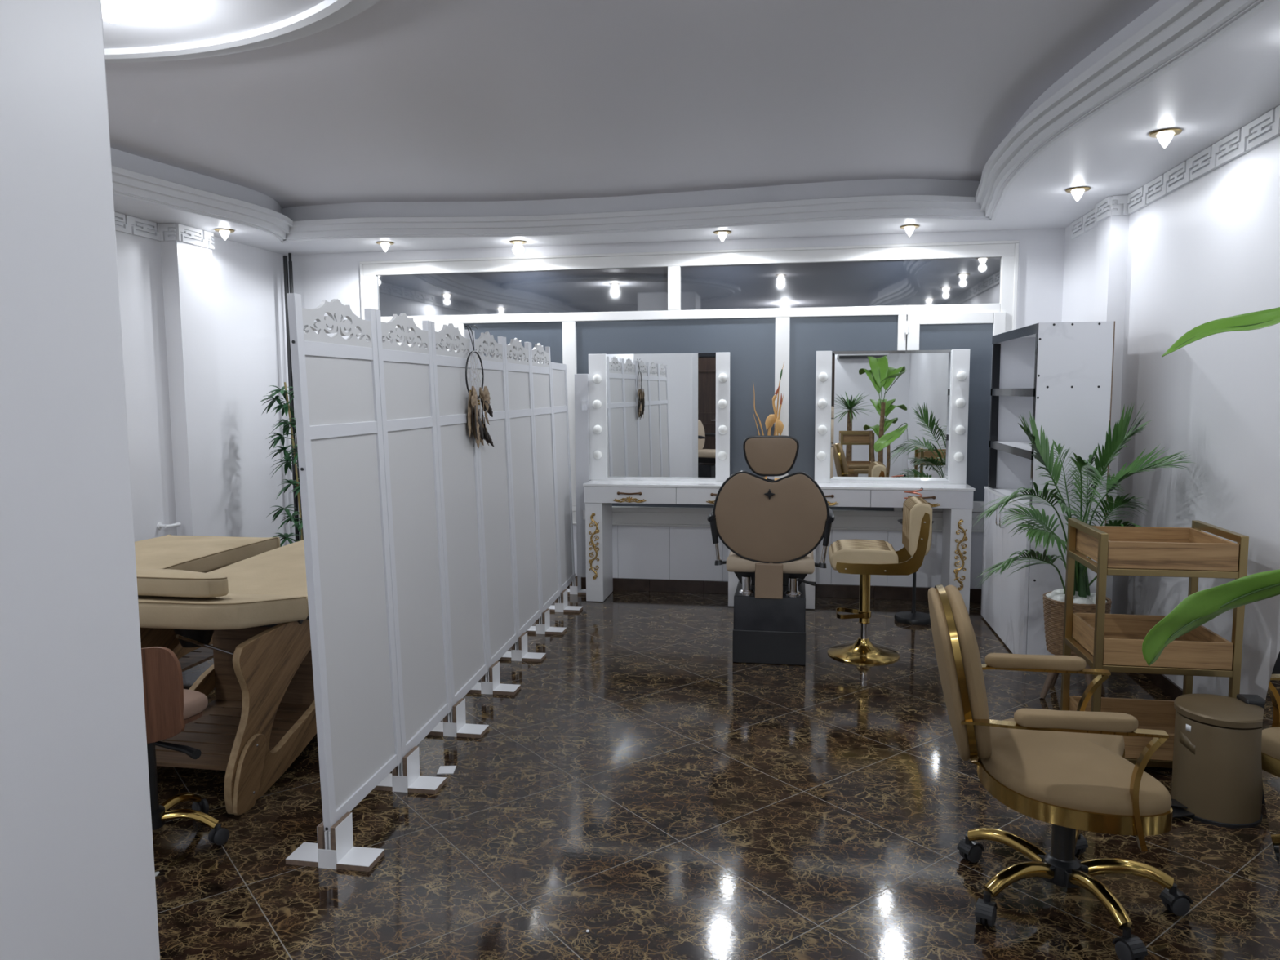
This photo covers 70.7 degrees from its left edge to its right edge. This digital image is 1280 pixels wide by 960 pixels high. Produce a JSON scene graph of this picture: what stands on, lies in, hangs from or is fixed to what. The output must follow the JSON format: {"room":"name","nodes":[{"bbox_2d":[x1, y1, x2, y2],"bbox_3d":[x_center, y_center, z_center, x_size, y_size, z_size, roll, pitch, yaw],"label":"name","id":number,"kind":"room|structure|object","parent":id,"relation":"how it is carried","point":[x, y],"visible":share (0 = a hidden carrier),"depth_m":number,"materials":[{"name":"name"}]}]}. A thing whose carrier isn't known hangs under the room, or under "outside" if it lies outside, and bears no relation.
{"room":"salon","nodes":[
{"label":"salon","id":0,"kind":"room"},
{"bbox_2d":[0,0,159,959],"bbox_3d":[-1.433,-0.042,1.539,0.750,2.800,0.635,1,6,10],"label":"wall pillar","id":1,"kind":"structure","parent":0,"point":[77,872],"depth_m":1.63,"materials":[{"name":"white paint"}]},
{"bbox_2d":[115,222,295,546],"bbox_3d":[-3.615,-0.139,2.657,0.265,2.800,9.200,1,6,10],"label":"wall","id":2,"kind":"structure","parent":0,"point":[204,331],"depth_m":5.99,"materials":[{"name":"white paint"}]},
{"bbox_2d":[101,0,127,23],"bbox_3d":[-1.659,-1.489,2.835,0.124,0.100,0.124,1,6,10],"label":"globe light","id":3,"kind":"object","parent":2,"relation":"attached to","point":[114,11],"visible":0.85,"depth_m":2.81,"materials":[{"name":"white glass"}]},
{"bbox_2d":[114,212,160,241],"bbox_3d":[-3.711,-1.188,1.882,0.019,0.105,7.850,1,6,10],"label":"trim","id":4,"kind":"structure","parent":2,"relation":"attached to","point":[126,224],"depth_m":5.51,"materials":[{"name":"white paint"}]},
{"bbox_2d":[160,222,176,240],"bbox_3d":[-2.984,-1.568,5.711,0.096,0.105,0.019,1,6,10],"label":"trim","id":5,"kind":"structure","parent":2,"relation":"attached to","point":[168,231],"depth_m":5.70,"materials":[{"name":"white paint"}]},
{"bbox_2d":[156,522,181,528],"bbox_3d":[-3.023,0.289,5.796,0.069,0.044,0.138,1,6,10],"label":"handle","id":6,"kind":"object","parent":2,"relation":"attached to","point":[160,525],"visible":1,"depth_m":5.75,"materials":[{"name":"white metal"}]},
{"bbox_2d":[175,223,214,248],"bbox_3d":[-2.896,-1.585,5.882,0.019,0.105,0.350,1,6,10],"label":"trim","id":7,"kind":"structure","parent":2,"relation":"attached to","point":[184,233],"depth_m":5.86,"materials":[{"name":"white paint"}]},
{"bbox_2d":[104,0,380,62],"bbox_3d":[-2.029,-1.445,1.843,3.210,0.060,3.210,1,6,10],"label":"trim","id":8,"kind":"structure","parent":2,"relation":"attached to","point":[327,14],"depth_m":3.20,"materials":[{"name":"white paint"}]},
{"bbox_2d":[376,241,394,252],"bbox_3d":[-1.830,-1.672,6.488,0.124,0.066,0.124,1,6,10],"label":"ceiling spotlight","id":9,"kind":"object","parent":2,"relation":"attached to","point":[385,245],"visible":1,"depth_m":6.46,"materials":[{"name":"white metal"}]},
{"bbox_2d":[509,240,526,255],"bbox_3d":[-0.873,-1.660,6.475,0.124,0.100,0.124,1,6,10],"label":"globe light","id":10,"kind":"object","parent":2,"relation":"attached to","point":[517,249],"visible":1,"depth_m":6.45,"materials":[{"name":"white glass"}]},
{"bbox_2d":[110,0,1279,254],"bbox_3d":[-0.739,-1.388,2.031,5.920,0.225,9.300,1,6,10],"label":"trim","id":11,"kind":"structure","parent":2,"relation":"attached to","point":[1233,82],"depth_m":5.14,"materials":[{"name":"white paint"}]},
{"bbox_2d":[713,230,731,241],"bbox_3d":[0.561,-1.652,6.133,0.124,0.066,0.124,1,6,10],"label":"ceiling spotlight","id":12,"kind":"object","parent":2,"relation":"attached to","point":[722,233],"visible":1,"depth_m":6.11,"materials":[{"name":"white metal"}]},
{"bbox_2d":[900,224,919,236],"bbox_3d":[1.781,-1.643,5.962,0.124,0.066,0.124,1,6,10],"label":"ceiling spotlight","id":13,"kind":"object","parent":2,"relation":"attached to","point":[909,228],"visible":1,"depth_m":5.94,"materials":[{"name":"gold metal"}]},
{"bbox_2d":[1065,186,1090,201],"bbox_3d":[2.366,-1.540,4.881,0.124,0.066,0.124,1,6,10],"label":"ceiling spotlight","id":14,"kind":"object","parent":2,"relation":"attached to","point":[1077,192],"visible":1,"depth_m":4.86,"materials":[{"name":"gold metal"}]},
{"bbox_2d":[102,0,324,48],"bbox_3d":[-2.029,-1.457,1.842,3.160,0.035,3.160,1,6,10],"label":"ceiling","id":15,"kind":"structure","parent":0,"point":[147,23],"depth_m":3.06,"materials":[{"name":"white paint"}]},
{"bbox_2d":[213,228,234,239],"bbox_3d":[-2.736,-1.614,5.948,0.124,0.066,0.124,1,6,10],"label":"ceiling spotlight","id":16,"kind":"object","parent":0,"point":[224,233],"visible":1,"depth_m":5.92,"materials":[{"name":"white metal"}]},
{"bbox_2d":[105,0,1159,208],"bbox_3d":[-0.740,-1.530,2.017,6.020,0.060,9.400,1,6,10],"label":"ceiling","id":17,"kind":"structure","parent":0,"point":[395,100],"depth_m":3.97,"materials":[{"name":"white paint"}]},
{"bbox_2d":[284,227,1065,541],"bbox_3d":[0.062,-0.560,6.727,5.730,2.800,0.120,1,6,10],"label":"wall","id":18,"kind":"structure","parent":0,"point":[317,277],"depth_m":6.44,"materials":[{"name":"white paint"}]},
{"bbox_2d":[359,240,1018,518],"bbox_3d":[0.218,-0.704,6.638,4.785,1.903,0.072,1,6,10],"label":"window","id":19,"kind":"structure","parent":18,"relation":"in","point":[766,308],"depth_m":6.53,"materials":[{"name":"white plastic"}]},
{"bbox_2d":[904,311,1005,512],"bbox_3d":[2.176,-0.465,6.298,0.665,1.380,0.074,1,6,10],"label":"door","id":20,"kind":"structure","parent":19,"relation":"attached to","point":[973,331],"depth_m":6.26,"materials":[{"name":"white plastic"}]},
{"bbox_2d":[566,577,981,602],"bbox_3d":[0.059,0.792,6.798,5.710,0.095,0.020,1,6,10],"label":"baseboard","id":21,"kind":"structure","parent":18,"relation":"attached to","point":[821,590],"depth_m":6.68,"materials":[{"name":"brown tile"}]},
{"bbox_2d":[572,511,983,532],"bbox_3d":[0.223,0.293,6.731,4.745,0.100,0.042,1,6,10],"label":"trim","id":22,"kind":"structure","parent":18,"relation":"attached to","point":[621,518],"depth_m":6.67,"materials":[{"name":"white plastic"}]},
{"bbox_2d":[573,524,983,588],"bbox_3d":[0.225,0.591,6.771,4.738,0.500,0.024,1,6,10],"label":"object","id":23,"kind":"structure","parent":18,"relation":"attached to","point":[638,552],"depth_m":6.72,"materials":[{"name":"white tile"}]},
{"bbox_2d":[152,590,1279,959],"bbox_3d":[-0.722,1.312,2.296,6.020,0.050,9.400,1,6,10],"label":"floor","id":24,"kind":"structure","parent":0,"point":[648,790],"depth_m":3.05,"materials":[{"name":"tile"}]},
{"bbox_2d":[141,646,229,845],"bbox_3d":[-1.629,0.849,2.995,0.614,0.743,0.472,2,6,20],"label":"swivel chair","id":25,"kind":"object","parent":24,"relation":"on","point":[168,706],"visible":0.37,"depth_m":2.74,"materials":[{"name":"brown wood"}]},
{"bbox_2d":[182,688,208,719],"bbox_3d":[-1.635,0.748,2.968,0.321,0.072,0.304,2,6,20],"label":"cushion","id":26,"kind":"object","parent":25,"relation":"on","point":[195,702],"depth_m":2.99,"materials":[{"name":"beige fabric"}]},
{"bbox_2d":[134,534,280,671],"bbox_3d":[-2.584,0.741,4.452,0.774,0.698,1.778,1,6,10],"label":"bed","id":27,"kind":"object","parent":24,"relation":"on","point":[204,554],"visible":0.08,"depth_m":4.74,"materials":[{"name":"beige leather"}]},
{"bbox_2d":[178,644,213,671],"bbox_3d":[-2.595,0.964,4.411,0.574,0.016,1.234,1,6,10],"label":"slatted shelf","id":28,"kind":"object","parent":27,"relation":"attached to","point":[197,656],"depth_m":4.70,"materials":[{"name":"brown wood"}]},
{"bbox_2d":[137,539,316,815],"bbox_3d":[-1.604,0.729,4.083,0.776,0.782,1.785,1,6,10],"label":"bed","id":29,"kind":"object","parent":24,"relation":"on","point":[262,716],"visible":0.5,"depth_m":3.51,"materials":[{"name":"brown wood"}]},
{"bbox_2d":[136,568,228,597],"bbox_3d":[-1.742,0.377,3.304,0.502,0.115,0.221,1,6,10],"label":"cushion","id":30,"kind":"object","parent":29,"relation":"on","point":[150,582],"visible":0.7,"depth_m":3.19,"materials":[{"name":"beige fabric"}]},
{"bbox_2d":[155,698,311,770],"bbox_3d":[-1.632,1.001,3.966,0.574,0.016,1.234,1,6,10],"label":"slatted shelf","id":31,"kind":"object","parent":29,"relation":"attached to","point":[214,733],"depth_m":3.64,"materials":[{"name":"brown wood"}]},
{"bbox_2d":[260,382,302,546],"bbox_3d":[-2.489,0.035,6.456,0.442,1.701,0.290,1,6,10],"label":"bamboo plant","id":32,"kind":"object","parent":24,"relation":"on","point":[286,408],"visible":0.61,"depth_m":6.42,"materials":[{"name":"green plant"}]},
{"bbox_2d":[288,253,291,261],"bbox_3d":[-2.679,-0.461,7.052,0.022,2.572,0.021,1,6,10],"label":"pole","id":33,"kind":"object","parent":24,"relation":"on","point":[289,254],"visible":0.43,"depth_m":6.92,"materials":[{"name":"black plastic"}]},
{"bbox_2d":[283,255,299,542],"bbox_3d":[-2.685,-0.437,6.974,0.032,2.540,0.031,1,6,10],"label":"pole","id":34,"kind":"object","parent":24,"relation":"on","point":[285,257],"visible":0.45,"depth_m":6.92,"materials":[{"name":"black metal"}]},
{"bbox_2d":[288,261,303,540],"bbox_3d":[-2.645,-0.416,6.969,0.028,2.500,0.027,1,6,10],"label":"pole","id":35,"kind":"object","parent":24,"relation":"on","point":[290,263],"visible":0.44,"depth_m":6.86,"materials":[{"name":"black metal"}]},
{"bbox_2d":[285,293,589,871],"bbox_3d":[-0.732,0.136,4.757,0.306,1.810,4.026,0,6,7],"label":"folding screen","id":36,"kind":"object","parent":24,"relation":"on","point":[431,555],"visible":0.99,"depth_m":3.58,"materials":[{"name":"white paint"}]},
{"bbox_2d":[465,324,493,448],"bbox_3d":[-0.784,-0.446,4.354,0.069,0.592,0.297,1,6,14],"label":"dreamcatcher","id":37,"kind":"object","parent":36,"relation":"hanging from","point":[476,424],"visible":1,"depth_m":4.32,"materials":[{"name":"black plastic"}]},
{"bbox_2d":[436,765,456,774],"bbox_3d":[-0.771,1.156,3.600,0.064,0.004,0.072,-1,6,-2],"label":"screen foot","id":38,"kind":"object","parent":24,"relation":"on","point":[442,770],"visible":1,"depth_m":3.59,"materials":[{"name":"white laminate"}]},
{"bbox_2d":[706,435,835,665],"bbox_3d":[0.786,0.343,5.372,0.690,1.260,0.943,1,6,10],"label":"barber chair","id":39,"kind":"object","parent":24,"relation":"on","point":[771,529],"visible":1,"depth_m":4.94,"materials":[{"name":"brown leather"}]},
{"bbox_2d":[714,560,726,565],"bbox_3d":[0.471,0.457,5.050,0.126,0.029,0.047,-4,7,-34],"label":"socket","id":40,"kind":"object","parent":39,"relation":"attached to","point":[717,562],"depth_m":5.01,"materials":[{"name":"black metal"}]},
{"bbox_2d":[814,562,826,568],"bbox_3d":[0.966,0.463,4.958,0.126,0.029,0.047,5,8,42],"label":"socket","id":41,"kind":"object","parent":39,"relation":"attached to","point":[822,565],"depth_m":4.92,"materials":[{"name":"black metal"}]},
{"bbox_2d":[582,480,975,613],"bbox_3d":[0.932,0.446,6.371,2.648,0.849,0.395,1,6,10],"label":"table","id":42,"kind":"object","parent":24,"relation":"on","point":[956,500],"visible":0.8,"depth_m":6.24,"materials":[{"name":"white laminate"}]},
{"bbox_2d":[588,352,730,481],"bbox_3d":[0.133,-0.451,6.511,1.026,0.919,0.100,1,6,10],"label":"vanity mirror","id":43,"kind":"object","parent":42,"relation":"on","point":[653,416],"visible":0.99,"depth_m":6.53,"materials":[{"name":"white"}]},
{"bbox_2d":[752,361,784,479],"bbox_3d":[0.906,-0.401,6.309,0.189,0.849,0.189,-4,6,-29],"label":"ornament","id":44,"kind":"object","parent":42,"relation":"on","point":[771,420],"visible":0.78,"depth_m":6.29,"materials":[{"name":"plant"}]},
{"bbox_2d":[814,349,969,484],"bbox_3d":[1.731,-0.433,6.234,1.022,0.919,0.100,1,6,10],"label":"vanity mirror","id":45,"kind":"object","parent":42,"relation":"on","point":[885,416],"visible":0.99,"depth_m":6.25,"materials":[{"name":"white mirror"}]},
{"bbox_2d":[827,496,932,665],"bbox_3d":[1.339,0.550,5.094,0.539,0.895,0.400,1,6,10],"label":"bar stool","id":46,"kind":"object","parent":24,"relation":"on","point":[864,557],"visible":1,"depth_m":4.96,"materials":[{"name":"beige leather"}]},
{"bbox_2d":[902,496,932,556],"bbox_3d":[1.543,0.257,5.029,0.118,0.297,0.336,1,6,10],"label":"backrest","id":47,"kind":"object","parent":46,"relation":"on","point":[917,512],"depth_m":4.87,"materials":[{"name":"beige leather"}]},
{"bbox_2d":[893,487,933,625],"bbox_3d":[1.784,0.483,5.856,0.244,0.874,0.244,1,6,10],"label":"stand","id":48,"kind":"object","parent":24,"relation":"on","point":[913,617],"visible":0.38,"depth_m":5.85,"materials":[{"name":"black metal"}]},
{"bbox_2d":[897,519,933,524],"bbox_3d":[1.783,0.282,5.836,0.228,0.034,0.228,1,6,10],"label":"tray","id":49,"kind":"object","parent":48,"relation":"on","point":[900,521],"depth_m":5.87,"materials":[{"name":"black plastic"}]},
{"bbox_2d":[980,320,1115,655],"bbox_3d":[2.339,0.042,5.325,0.423,1.841,1.136,1,6,10],"label":"tall cabinet","id":50,"kind":"object","parent":24,"relation":"on","point":[1060,373],"visible":0.74,"depth_m":4.84,"materials":[{"name":"white laminate"}]},
{"bbox_2d":[928,584,1193,959],"bbox_3d":[1.221,0.781,2.634,0.736,0.920,0.653,1,6,13],"label":"office chair","id":51,"kind":"object","parent":24,"relation":"on","point":[1068,771],"visible":1,"depth_m":2.49,"materials":[{"name":"beige leather"}]},
{"bbox_2d":[956,834,984,861],"bbox_3d":[1.058,1.176,2.888,0.072,0.087,0.046,-3,6,-27],"label":"caster","id":52,"kind":"object","parent":51,"relation":"attached to","point":[971,850],"depth_m":2.87,"materials":[{"name":"black plastic"}]},
{"bbox_2d":[974,891,997,926],"bbox_3d":[0.974,1.210,2.541,0.046,0.087,0.072,3,7,33],"label":"caster","id":53,"kind":"object","parent":51,"relation":"attached to","point":[985,911],"depth_m":2.53,"materials":[{"name":"black plastic"}]},
{"bbox_2d":[1075,834,1088,855],"bbox_3d":[1.406,1.170,2.923,0.046,0.087,0.072,-2,6,-17],"label":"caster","id":54,"kind":"object","parent":51,"relation":"attached to","point":[1082,844],"depth_m":2.90,"materials":[{"name":"black plastic"}]},
{"bbox_2d":[1111,926,1147,959],"bbox_3d":[1.287,1.225,2.370,0.046,0.087,0.072,-2,6,-17],"label":"caster","id":55,"kind":"object","parent":51,"relation":"attached to","point":[1128,946],"depth_m":2.36,"materials":[{"name":"black plastic"}]},
{"bbox_2d":[1159,883,1193,913],"bbox_3d":[1.540,1.202,2.592,0.072,0.087,0.046,-1,6,-7],"label":"caster","id":56,"kind":"object","parent":51,"relation":"attached to","point":[1173,899],"depth_m":2.57,"materials":[{"name":"black plastic"}]},
{"bbox_2d":[972,403,1191,698],"bbox_3d":[2.067,0.353,4.328,0.952,1.430,0.780,1,6,10],"label":"potted palm","id":57,"kind":"object","parent":24,"relation":"on","point":[1084,602],"visible":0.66,"depth_m":4.28,"materials":[{"name":"green plant"}]},
{"bbox_2d":[1042,591,1111,657],"bbox_3d":[2.119,0.706,4.392,0.302,0.276,0.303,1,6,10],"label":"wicker basket","id":58,"kind":"object","parent":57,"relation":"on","point":[1053,601],"depth_m":4.33,"materials":[{"name":"brown wicker"}]},
{"bbox_2d":[1060,518,1248,768],"bbox_3d":[2.058,0.659,3.668,0.536,0.948,0.430,1,6,10],"label":"trolley","id":59,"kind":"object","parent":24,"relation":"on","point":[1114,641],"visible":0.61,"depth_m":3.50,"materials":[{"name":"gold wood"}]},
{"bbox_2d":[1068,696,1078,711],"bbox_3d":[1.842,1.008,3.741,0.012,0.093,0.398,1,6,10],"label":"tray","id":60,"kind":"object","parent":59,"relation":"on","point":[1073,700],"depth_m":3.90,"materials":[{"name":"brown wood"}]},
{"bbox_2d":[1071,613,1106,652],"bbox_3d":[1.840,0.640,3.705,0.012,0.093,0.398,1,6,10],"label":"panel","id":61,"kind":"object","parent":59,"relation":"on","point":[1082,632],"depth_m":3.73,"materials":[{"name":"brown wood"}]},
{"bbox_2d":[1075,528,1110,559],"bbox_3d":[1.837,0.261,3.668,0.012,0.092,0.398,1,6,10],"label":"panel","id":62,"kind":"object","parent":59,"relation":"on","point":[1086,544],"depth_m":3.68,"materials":[{"name":"brown wood"}]},
{"bbox_2d":[1069,695,1175,760],"bbox_3d":[2.061,1.016,3.703,0.456,0.103,0.422,1,6,10],"label":"tray","id":63,"kind":"object","parent":59,"relation":"on","point":[1150,714],"depth_m":3.87,"materials":[{"name":"brown wood"}]},
{"bbox_2d":[1071,612,1233,670],"bbox_3d":[2.058,0.647,3.667,0.456,0.103,0.422,1,6,10],"label":"tray","id":64,"kind":"object","parent":59,"relation":"on","point":[1120,646],"depth_m":3.49,"materials":[{"name":"brown wood"}]},
{"bbox_2d":[1075,525,1239,571],"bbox_3d":[2.056,0.269,3.630,0.456,0.102,0.422,1,6,10],"label":"tray","id":65,"kind":"object","parent":59,"relation":"on","point":[1126,548],"depth_m":3.45,"materials":[{"name":"brown wood"}]},
{"bbox_2d":[1183,625,1231,642],"bbox_3d":[2.277,0.645,3.629,0.012,0.093,0.398,1,6,10],"label":"panel","id":66,"kind":"object","parent":59,"relation":"on","point":[1201,633],"depth_m":3.65,"materials":[{"name":"brown wood"}]},
{"bbox_2d":[1188,528,1235,543],"bbox_3d":[2.275,0.266,3.592,0.012,0.092,0.398,1,6,10],"label":"panel","id":67,"kind":"object","parent":59,"relation":"on","point":[1195,535],"depth_m":3.62,"materials":[{"name":"brown wood"}]},
{"bbox_2d":[1142,306,1279,666],"bbox_3d":[1.340,0.374,1.587,0.601,1.929,1.495,1,6,10],"label":"banana plant","id":68,"kind":"object","parent":24,"relation":"on","point":[1200,607],"visible":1,"depth_m":2.23,"materials":[{"name":"green plant"}]},
{"bbox_2d":[1170,693,1265,828],"bbox_3d":[2.028,0.979,3.211,0.380,0.400,0.284,1,6,10],"label":"pedal bin","id":69,"kind":"object","parent":24,"relation":"on","point":[1217,780],"visible":0.89,"depth_m":3.11,"materials":[{"name":"beige paint"}]},
{"bbox_2d":[1261,651,1279,869],"bbox_3d":[1.627,0.755,1.879,0.150,1.111,1.022,0,6,7],"label":"round mirror","id":70,"kind":"object","parent":24,"relation":"on","point":[1270,740],"visible":1,"depth_m":2.33,"materials":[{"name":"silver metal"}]},
{"bbox_2d":[1061,135,1279,699],"bbox_3d":[2.139,-0.075,1.659,0.195,2.800,9.200,1,6,10],"label":"wall","id":71,"kind":"structure","parent":0,"point":[1207,250],"depth_m":4.13,"materials":[{"name":"white paint"}]},
{"bbox_2d":[1070,208,1097,239],"bbox_3d":[2.763,-1.589,5.582,0.019,0.105,0.600,1,6,10],"label":"trim","id":72,"kind":"structure","parent":71,"relation":"attached to","point":[1086,223],"depth_m":5.61,"materials":[{"name":"white paint"}]},
{"bbox_2d":[1094,196,1111,222],"bbox_3d":[2.657,-1.550,5.181,0.019,0.105,0.230,1,6,10],"label":"trim","id":73,"kind":"structure","parent":71,"relation":"attached to","point":[1103,209],"depth_m":5.16,"materials":[{"name":"white paint"}]},
{"bbox_2d":[1111,195,1128,215],"bbox_3d":[2.683,-1.537,5.051,0.076,0.105,0.019,1,6,10],"label":"trim","id":74,"kind":"structure","parent":71,"relation":"attached to","point":[1119,202],"depth_m":5.04,"materials":[{"name":"white paint"}]},
{"bbox_2d":[1142,673,1182,700],"bbox_3d":[2.091,1.281,1.796,0.107,0.075,9.188,1,6,10],"label":"baseboard","id":75,"kind":"structure","parent":71,"relation":"attached to","point":[1164,683],"depth_m":4.46,"materials":[{"name":"brown tile"}]},
{"bbox_2d":[1148,128,1182,148],"bbox_3d":[2.214,-1.434,3.806,0.124,0.066,0.124,1,6,10],"label":"ceiling spotlight","id":76,"kind":"object","parent":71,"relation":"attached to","point":[1164,136],"visible":1,"depth_m":3.79,"materials":[{"name":"gold metal"}]},
{"bbox_2d":[1127,105,1279,214],"bbox_3d":[2.032,-1.140,1.047,0.019,0.105,8.170,1,6,10],"label":"trim","id":77,"kind":"structure","parent":71,"relation":"attached to","point":[1266,127],"depth_m":4.02,"materials":[{"name":"white paint"}]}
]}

